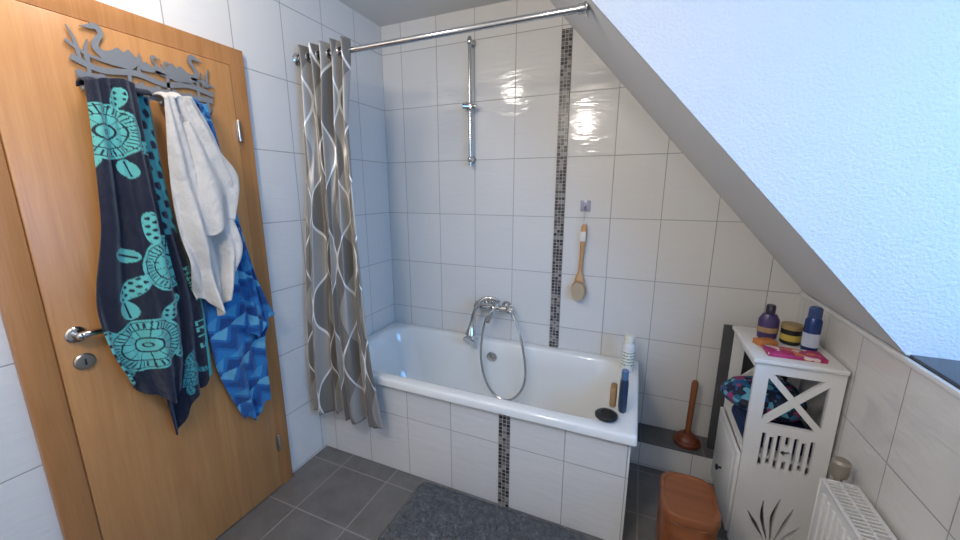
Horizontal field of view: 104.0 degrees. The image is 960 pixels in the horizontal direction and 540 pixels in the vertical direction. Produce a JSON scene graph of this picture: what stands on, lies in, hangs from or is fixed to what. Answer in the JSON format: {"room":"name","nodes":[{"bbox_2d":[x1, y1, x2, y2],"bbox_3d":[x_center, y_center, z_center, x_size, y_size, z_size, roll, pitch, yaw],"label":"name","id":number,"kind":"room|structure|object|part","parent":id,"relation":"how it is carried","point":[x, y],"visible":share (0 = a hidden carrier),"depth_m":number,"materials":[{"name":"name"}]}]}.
{"room":"bathroom","nodes":[
{"label":"bathroom","id":0,"kind":"room"},
{"bbox_2d":[0,0,394,539],"bbox_3d":[-1.316,-0.001,1.148,0.100,2.485,3.300,5,13,22],"label":"wall","id":1,"kind":"structure","parent":0,"point":[267,33],"depth_m":1.82,"materials":[{"name":"tile"}]},
{"bbox_2d":[0,0,292,539],"bbox_3d":[-1.180,0.165,1.424,0.176,2.045,0.800,5,13,22],"label":"door","id":2,"kind":"structure","parent":1,"relation":"in","point":[116,466],"depth_m":1.19,"materials":[{"name":"brown wood"}]},
{"bbox_3d":[-1.214,0.195,1.174,0.043,0.052,0.112,5,13,22],"label":"handle","id":3,"kind":"part","parent":2,"relation":"part of","materials":[{"name":"silver metal"}]},
{"bbox_2d":[64,22,213,113],"bbox_3d":[-1.104,-0.666,1.264,0.026,0.208,0.413,5,13,22],"label":"hook rack","id":4,"kind":"object","parent":2,"relation":"attached to","point":[127,60],"visible":0.84,"depth_m":1.23,"materials":[{"name":"metal"}]},
{"bbox_2d":[76,76,211,434],"bbox_3d":[-1.101,0.017,1.266,0.114,1.221,0.321,5,13,22],"label":"bath towel","id":5,"kind":"object","parent":4,"relation":"hanging from","point":[153,323],"visible":1,"depth_m":1.22,"materials":[{"name":"fabric"}]},
{"bbox_2d":[148,92,242,315],"bbox_3d":[-1.001,-0.220,1.383,0.146,0.795,0.218,5,13,22],"label":"hand towel","id":6,"kind":"object","parent":4,"relation":"hanging from","point":[205,187],"visible":1,"depth_m":1.33,"materials":[{"name":"fabric"}]},
{"bbox_2d":[193,98,274,419],"bbox_3d":[-1.007,0.027,1.551,0.078,1.351,0.259,5,13,22],"label":"bath towel","id":7,"kind":"object","parent":4,"relation":"hanging from","point":[236,337],"visible":0.51,"depth_m":1.59,"materials":[{"name":"fabric"}]},
{"bbox_2d":[338,0,509,26],"bbox_3d":[0.085,-1.153,0.351,3.100,0.100,3.400,5,13,22],"label":"ceiling","id":8,"kind":"structure","parent":0,"point":[380,12],"depth_m":2.11,"materials":[{"name":"white paint"}]},
{"bbox_2d":[215,446,727,539],"bbox_3d":[-0.178,1.352,0.998,2.530,0.100,3.400,5,13,22],"label":"floor","id":9,"kind":"structure","parent":0,"point":[337,494],"depth_m":1.82,"materials":[{"name":"tile"}]},
{"bbox_2d":[324,322,638,539],"bbox_3d":[-0.007,0.777,2.161,1.658,0.541,0.746,5,13,22],"label":"bathtub","id":10,"kind":"object","parent":9,"relation":"on","point":[545,453],"visible":0.88,"depth_m":1.87,"materials":[{"name":"white ceramic"}]},
{"bbox_2d":[367,322,638,445],"bbox_3d":[-0.007,0.715,2.147,1.658,0.413,0.746,5,13,22],"label":"tub basin","id":11,"kind":"object","parent":10,"relation":"in","point":[432,390],"depth_m":2.10,"materials":[{"name":"white ceramic"}]},
{"bbox_2d":[595,408,617,421],"bbox_3d":[0.532,0.602,1.580,0.092,0.039,0.092,5,13,22],"label":"pad","id":12,"kind":"object","parent":10,"relation":"on","point":[603,414],"visible":1,"depth_m":1.56,"materials":[{"name":"black plastic"}]},
{"bbox_2d":[609,382,617,407],"bbox_3d":[0.596,0.557,1.673,0.028,0.089,0.075,5,13,22],"label":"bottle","id":13,"kind":"object","parent":10,"relation":"on","point":[614,386],"visible":1,"depth_m":1.64,"materials":[{"name":"brown plastic"}]},
{"bbox_2d":[618,369,628,412],"bbox_3d":[0.619,0.518,1.613,0.036,0.191,0.058,5,13,22],"label":"bottle","id":14,"kind":"object","parent":10,"relation":"on","point":[624,382],"visible":1,"depth_m":1.59,"materials":[{"name":"blue plastic"}]},
{"bbox_2d":[621,333,635,371],"bbox_3d":[0.785,0.437,1.984,0.066,0.196,0.066,5,13,22],"label":"shampoo bottle","id":15,"kind":"object","parent":10,"relation":"on","point":[628,347],"visible":0.96,"depth_m":1.96,"materials":[{"name":"white plastic"}]},
{"bbox_2d":[377,482,586,539],"bbox_3d":[-0.022,1.168,1.529,0.852,0.035,0.572,5,13,22],"label":"bath rug","id":16,"kind":"object","parent":9,"relation":"on","point":[432,511],"visible":1,"depth_m":1.68,"materials":[{"name":"grey fabric"}]},
{"bbox_2d":[655,471,721,539],"bbox_3d":[0.761,1.010,1.406,0.186,0.388,0.234,5,13,22],"label":"wooden bin","id":17,"kind":"object","parent":9,"relation":"on","point":[688,508],"visible":1,"depth_m":1.33,"materials":[{"name":"brown wood"}]},
{"bbox_2d":[630,423,759,483],"bbox_3d":[1.170,1.007,2.019,0.685,0.150,0.175,5,13,22],"label":"trim ledge","id":18,"kind":"object","parent":9,"relation":"on","point":[656,448],"visible":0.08,"depth_m":2.01,"materials":[{"name":"tile"}]},
{"bbox_2d":[673,380,700,449],"bbox_3d":[1.108,0.752,1.978,0.132,0.366,0.132,5,13,22],"label":"plunger","id":19,"kind":"object","parent":18,"relation":"on","point":[685,439],"visible":1,"depth_m":1.97,"materials":[{"name":"brown rubber"}]},
{"bbox_2d":[673,429,700,449],"bbox_3d":[1.108,0.894,2.008,0.132,0.076,0.132,5,13,22],"label":"cup","id":20,"kind":"object","parent":19,"relation":"on","point":[685,439],"depth_m":1.98,"materials":[{"name":"brown rubber"}]},
{"bbox_3d":[1.114,0.718,1.974,0.036,0.296,0.037,5,13,22],"label":"handle","id":21,"kind":"part","parent":19,"relation":"part of","materials":[{"name":"brown wood"}]},
{"bbox_2d":[707,324,786,448],"bbox_3d":[1.327,0.613,1.859,0.278,0.683,0.020,5,13,22],"label":"board","id":22,"kind":"object","parent":18,"relation":"on","point":[728,332],"visible":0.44,"depth_m":1.87,"materials":[{"name":"wood"}]},
{"bbox_2d":[711,325,850,539],"bbox_3d":[1.222,0.727,1.625,0.311,0.863,0.386,5,13,22],"label":"base cabinet","id":23,"kind":"object","parent":9,"relation":"on","point":[764,500],"visible":0.94,"depth_m":1.47,"materials":[{"name":"white paint"}]},
{"bbox_3d":[1.111,0.885,1.711,0.016,0.373,0.362,5,13,22],"label":"cabinet door","id":24,"kind":"part","parent":23,"relation":"part of","materials":[{"name":"white paint"}]},
{"bbox_3d":[1.128,0.328,1.585,0.014,0.029,0.337,5,13,22],"label":"rail","id":25,"kind":"part","parent":23,"relation":"part of","materials":[{"name":"white paint"}]},
{"bbox_3d":[1.312,0.703,1.781,0.268,0.845,0.016,5,13,22],"label":"panel","id":26,"kind":"part","parent":23,"relation":"part of","materials":[{"name":"white paint"}]},
{"bbox_2d":[752,337,778,346],"bbox_3d":[1.163,0.294,1.529,0.070,0.022,0.050,0,12,0],"label":"box","id":27,"kind":"object","parent":23,"relation":"on","point":[759,341],"visible":0.89,"depth_m":1.52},
{"bbox_2d":[748,507,786,535],"bbox_3d":[1.243,1.093,1.698,0.260,0.016,0.337,5,13,22],"label":"cutout","id":28,"kind":"object","parent":23,"relation":"attached to","point":[761,513],"depth_m":1.64,"materials":[{"name":"white paint"}]},
{"bbox_2d":[725,407,809,467],"bbox_3d":[1.243,0.711,1.617,0.260,0.016,0.337,5,13,22],"label":"shelf","id":29,"kind":"object","parent":23,"relation":"attached to","point":[745,454],"depth_m":1.49,"materials":[{"name":"white paint"}]},
{"bbox_2d":[756,304,779,338],"bbox_3d":[1.219,0.218,1.583,0.075,0.148,0.056,5,13,22],"label":"lotion bottle","id":30,"kind":"object","parent":23,"relation":"on","point":[768,324],"visible":0.97,"depth_m":1.56,"materials":[{"name":"purple plastic"}]},
{"bbox_2d":[731,405,811,457],"bbox_3d":[1.240,0.660,1.602,0.235,0.088,0.260,5,13,22],"label":"folded towel","id":31,"kind":"object","parent":23,"relation":"on","point":[739,414],"visible":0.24,"depth_m":1.54,"materials":[{"name":"blue fabric"}]},
{"bbox_2d":[721,376,806,421],"bbox_3d":[1.197,0.538,1.587,0.297,0.149,0.260,5,13,22],"label":"bag","id":32,"kind":"object","parent":31,"relation":"on","point":[737,389],"visible":0.56,"depth_m":1.53,"materials":[{"name":"multicoloured fabric"}]},
{"bbox_2d":[779,321,803,345],"bbox_3d":[1.277,0.260,1.539,0.074,0.083,0.074,5,13,22],"label":"tin","id":33,"kind":"object","parent":23,"relation":"on","point":[791,332],"visible":0.96,"depth_m":1.52,"materials":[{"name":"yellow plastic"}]},
{"bbox_3d":[1.277,0.229,1.533,0.074,0.020,0.074,5,13,22],"label":"lid","id":34,"kind":"part","parent":33,"relation":"part of","materials":[{"name":"brown"}]},
{"bbox_2d":[762,344,828,363],"bbox_3d":[1.195,0.319,1.429,0.180,0.014,0.085,5,13,22],"label":"packet","id":35,"kind":"object","parent":23,"relation":"on","point":[775,351],"visible":1,"depth_m":1.41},
{"bbox_2d":[800,306,823,350],"bbox_3d":[1.290,0.229,1.455,0.054,0.179,0.054,5,13,22],"label":"bottle","id":36,"kind":"object","parent":23,"relation":"on","point":[813,324],"visible":0.94,"depth_m":1.44,"materials":[{"name":"blue plastic"}]},
{"bbox_2d":[807,456,897,539],"bbox_3d":[0.982,1.019,0.845,0.100,0.615,1.063,5,13,22],"label":"radiator","id":37,"kind":"object","parent":9,"relation":"on","point":[841,511],"visible":1,"depth_m":1.16,"materials":[{"name":"white metal"}]},
{"bbox_3d":[0.971,1.010,0.818,0.098,0.445,1.005,5,13,22],"label":"panel","id":38,"kind":"part","parent":37,"relation":"part of","materials":[{"name":"white paint"}]},
{"bbox_2d":[821,477,897,539],"bbox_3d":[0.974,0.788,0.770,0.096,0.008,1.005,5,13,22],"label":"grille","id":39,"kind":"object","parent":37,"relation":"attached to","point":[828,485],"depth_m":1.11,"materials":[{"name":"white metal"}]},
{"bbox_2d":[381,0,808,437],"bbox_3d":[0.467,-0.228,2.215,2.530,2.485,0.100,5,13,22],"label":"wall","id":40,"kind":"structure","parent":0,"point":[668,263],"depth_m":2.12,"materials":[{"name":"tile"}]},
{"bbox_2d":[462,36,476,165],"bbox_3d":[-0.061,-0.971,2.188,0.087,0.700,0.078,0,12,0],"label":"shower rail","id":41,"kind":"object","parent":40,"relation":"attached to","point":[469,106],"visible":1,"depth_m":2.16,"materials":[{"name":"silver metal"}]},
{"bbox_2d":[463,296,526,400],"bbox_3d":[0.113,0.478,2.357,0.418,0.639,0.188,5,13,22],"label":"mixer","id":42,"kind":"object","parent":40,"relation":"attached to","point":[488,303],"visible":0.98,"depth_m":2.33,"materials":[{"name":"silver metal"}]},
{"bbox_3d":[0.188,0.244,2.314,0.047,0.062,0.059,5,13,22],"label":"mixer knob","id":43,"kind":"part","parent":42,"relation":"part of","materials":[{"name":"silver metal"}]},
{"bbox_2d":[549,28,572,347],"bbox_3d":[0.453,-0.332,2.139,0.054,1.880,0.006,5,13,22],"label":"trim","id":44,"kind":"structure","parent":40,"relation":"attached to","point":[566,45],"depth_m":2.10,"materials":[{"name":"grey tile"}]},
{"bbox_2d":[571,210,586,300],"bbox_3d":[0.565,-0.074,2.114,0.086,0.520,0.058,5,13,22],"label":"bath brush","id":45,"kind":"object","parent":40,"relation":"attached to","point":[578,289],"visible":1,"depth_m":2.13,"materials":[{"name":"brown wood"}]},
{"bbox_2d":[580,200,590,211],"bbox_3d":[0.581,-0.352,2.069,0.054,0.062,0.024,5,13,22],"label":"hook","id":46,"kind":"object","parent":40,"relation":"attached to","point":[585,204],"visible":1,"depth_m":2.07,"materials":[{"name":"grey metal"}]},
{"bbox_2d":[550,0,959,360],"bbox_3d":[1.036,-0.592,1.401,1.860,1.495,0.781,5,13,22],"label":"sloped ceiling","id":47,"kind":"structure","parent":0,"point":[844,115],"depth_m":1.05,"materials":[{"name":"white paint"}]},
{"bbox_2d":[292,1,588,65],"bbox_3d":[-0.257,-0.966,1.561,1.374,0.056,0.056,5,13,22],"label":"curtain rod","id":48,"kind":"object","parent":47,"relation":"attached to","point":[581,8],"visible":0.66,"depth_m":1.46,"materials":[{"name":"silver metal"}]},
{"bbox_2d":[295,36,382,428],"bbox_3d":[-0.680,-0.134,1.848,0.487,1.837,0.224,5,13,22],"label":"shower curtain","id":49,"kind":"object","parent":48,"relation":"hanging from","point":[341,375],"visible":1,"depth_m":1.84,"materials":[{"name":"grey fabric"}]},
{"bbox_2d":[786,295,959,539],"bbox_3d":[0.921,0.922,0.374,0.100,1.000,3.300,5,13,22],"label":"wall","id":50,"kind":"structure","parent":0,"point":[898,430],"depth_m":1.08,"materials":[{"name":"tile"}]},
{"bbox_2d":[799,291,959,399],"bbox_3d":[0.892,0.412,0.332,0.012,0.016,3.198,5,13,22],"label":"trim","id":51,"kind":"structure","parent":50,"relation":"attached to","point":[945,385],"depth_m":1.11,"materials":[{"name":"white paint"}]},
{"bbox_2d":[909,355,959,389],"bbox_3d":[1.063,0.457,0.101,0.485,0.025,1.938,5,13,22],"label":"sill","id":52,"kind":"structure","parent":50,"relation":"on","point":[948,370],"depth_m":0.99,"materials":[{"name":"stone"}]}
]}

